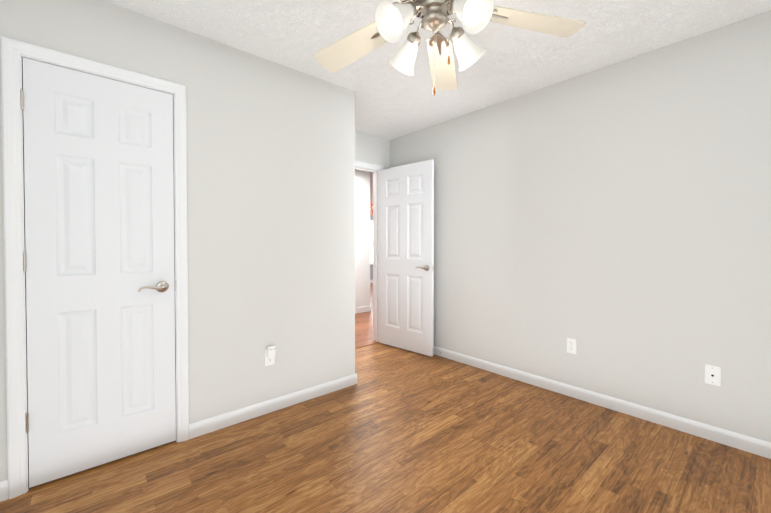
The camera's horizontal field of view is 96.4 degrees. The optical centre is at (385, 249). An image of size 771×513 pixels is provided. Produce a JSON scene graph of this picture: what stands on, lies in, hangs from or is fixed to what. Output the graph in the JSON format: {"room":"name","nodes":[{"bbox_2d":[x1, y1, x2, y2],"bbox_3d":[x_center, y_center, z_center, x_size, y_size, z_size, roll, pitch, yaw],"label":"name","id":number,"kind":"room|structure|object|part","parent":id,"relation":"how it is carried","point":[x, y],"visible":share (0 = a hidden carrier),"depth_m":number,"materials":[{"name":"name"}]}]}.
{"room":"empty bedroom","nodes":[
{"label":"empty bedroom","id":0,"kind":"room"},
{"bbox_2d":[0,0,354,481],"bbox_3d":[-1.254,-0.084,2.077,2.557,2.440,0.115,-1,1,-41],"label":"wall","id":1,"kind":"structure","parent":0,"point":[271,195],"depth_m":2.29,"materials":[{"name":"grey paint"}]},
{"bbox_2d":[0,480,7,501],"bbox_3d":[-1.900,1.104,1.442,0.434,0.085,0.013,-1,1,-41],"label":"baseboard","id":2,"kind":"structure","parent":1,"relation":"attached to","point":[3,484],"depth_m":1.57,"materials":[{"name":"white paint"}]},
{"bbox_2d":[0,36,188,498],"bbox_3d":[-1.501,0.108,1.862,0.649,2.064,0.115,-1,1,-41],"label":"door frame","id":3,"kind":"structure","parent":1,"relation":"attached to","point":[24,273],"depth_m":1.64,"materials":[{"name":"white paint"}]},
{"bbox_2d":[20,57,175,487],"bbox_3d":[-1.460,0.113,1.816,0.624,2.030,0.085,-1,1,-41],"label":"closet door","id":4,"kind":"structure","parent":1,"relation":"in","point":[98,261],"depth_m":1.79,"materials":[{"name":"white paint"}]},
{"bbox_3d":[-1.300,0.212,1.934,0.151,0.065,0.050,-1,1,-41],"label":"handle","id":5,"kind":"part","parent":4,"relation":"part of","materials":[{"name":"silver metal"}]},
{"bbox_2d":[265,345,275,365],"bbox_3d":[-0.796,0.736,2.390,0.070,0.138,0.037,-1,1,-41],"label":"outlet","id":6,"kind":"object","parent":1,"relation":"attached to","point":[269,355],"visible":0.96,"depth_m":2.38,"materials":[{"name":"white plastic"}]},
{"bbox_2d":[189,373,356,438],"bbox_3d":[-0.712,1.088,2.486,1.252,0.085,0.013,-1,1,-41],"label":"baseboard","id":7,"kind":"structure","parent":1,"relation":"attached to","point":[202,427],"depth_m":2.38,"materials":[{"name":"white paint"}]},
{"bbox_2d":[355,170,369,307],"bbox_3d":[-1.595,-0.126,4.966,3.430,2.440,0.115,-1,1,-41],"label":"wall","id":8,"kind":"structure","parent":0,"point":[362,238],"depth_m":5.93,"materials":[{"name":"white paint"}]},
{"bbox_2d":[355,306,370,313],"bbox_3d":[-1.553,1.049,4.936,3.430,0.090,0.012,-1,1,-41],"label":"baseboard","id":9,"kind":"structure","parent":8,"relation":"attached to","point":[363,309],"depth_m":5.94,"materials":[{"name":"white paint"}]},
{"bbox_2d":[370,215,372,279],"bbox_3d":[-0.908,-0.205,10.296,6.730,2.440,0.115,-1,1,-41],"label":"wall","id":10,"kind":"structure","parent":0,"point":[371,266],"depth_m":10.64,"materials":[{"name":"grey paint"}]},
{"bbox_2d":[370,220,372,264],"bbox_3d":[-0.565,-0.238,10.527,0.950,1.390,0.110,-1,1,-41],"label":"window","id":11,"kind":"structure","parent":10,"relation":"in","point":[371,242],"depth_m":10.70,"materials":[{"name":"white"}]},
{"bbox_2d":[370,203,372,214],"bbox_3d":[-0.869,-1.254,10.236,6.500,0.340,0.004,-1,1,-41],"label":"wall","id":12,"kind":"structure","parent":10,"relation":"attached to","point":[371,209],"depth_m":10.62,"materials":[{"name":"paint"}]},
{"bbox_2d":[355,131,389,168],"bbox_3d":[-0.402,-0.110,3.884,1.338,2.440,0.115,-1,1,-41],"label":"wall","id":13,"kind":"structure","parent":0,"point":[371,149],"depth_m":4.01,"materials":[{"name":"grey paint"}]},
{"bbox_2d":[355,160,383,341],"bbox_3d":[-0.401,0.055,3.887,0.896,2.109,0.149,-1,1,-41],"label":"door frame","id":14,"kind":"structure","parent":13,"relation":"attached to","point":[375,255],"depth_m":4.12,"materials":[{"name":"white paint"}]},
{"bbox_2d":[379,160,433,356],"bbox_3d":[0.211,0.084,3.817,0.781,2.030,0.135,1,1,43],"label":"bedroom door","id":15,"kind":"structure","parent":13,"relation":"in","point":[406,257],"depth_m":3.77,"materials":[{"name":"white paint"}]},
{"bbox_3d":[0.412,0.187,3.630,0.151,0.065,0.135,1,1,43],"label":"handle","id":16,"kind":"part","parent":15,"relation":"part of","materials":[{"name":"grey metal"}]},
{"bbox_2d":[0,283,770,512],"bbox_3d":[0.673,1.108,5.703,10.215,0.050,9.130,-1,1,-41],"label":"floor","id":17,"kind":"structure","parent":0,"point":[396,430],"depth_m":1.86,"materials":[{"name":"wood"}]},
{"bbox_2d":[355,340,378,348],"bbox_3d":[-0.401,1.107,3.902,0.762,0.006,0.125,-1,1,-41],"label":"threshold","id":18,"kind":"object","parent":17,"relation":"on","point":[363,344],"visible":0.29,"depth_m":4.05,"materials":[{"name":"brown wood"}]},
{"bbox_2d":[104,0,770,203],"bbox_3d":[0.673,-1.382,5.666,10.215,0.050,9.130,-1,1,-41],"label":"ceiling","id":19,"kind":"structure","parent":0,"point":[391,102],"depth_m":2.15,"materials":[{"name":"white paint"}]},
{"bbox_2d":[313,0,585,94],"bbox_3d":[0.163,-0.955,1.346,1.121,0.676,1.164,-1,1,-41],"label":"ceiling fan","id":20,"kind":"object","parent":19,"relation":"hanging from","point":[390,23],"visible":1,"depth_m":1.44,"materials":[{"name":"beige wood"}]},
{"bbox_2d":[390,10,770,442],"bbox_3d":[1.371,-0.094,2.793,0.115,2.440,3.865,-1,1,-41],"label":"wall","id":21,"kind":"structure","parent":0,"point":[614,220],"depth_m":2.37,"materials":[{"name":"grey paint"}]},
{"bbox_2d":[567,338,576,353],"bbox_3d":[1.429,0.738,2.647,0.008,0.115,0.070,-1,1,-41],"label":"outlet","id":22,"kind":"object","parent":21,"relation":"attached to","point":[571,345],"visible":1,"depth_m":2.64,"materials":[{"name":"white plastic"}]},
{"bbox_2d":[434,346,770,458],"bbox_3d":[1.275,1.083,2.803,0.040,0.085,3.750,-1,1,-41],"label":"baseboard","id":23,"kind":"structure","parent":21,"relation":"attached to","point":[759,447],"depth_m":2.36,"materials":[{"name":"white paint"}]},
{"bbox_2d":[705,364,720,385],"bbox_3d":[1.951,0.747,2.054,0.007,0.115,0.070,-1,1,-41],"label":"phone jack","id":24,"kind":"object","parent":21,"relation":"attached to","point":[712,375],"visible":1,"depth_m":2.05,"materials":[{"name":"white plastic"}]}
]}

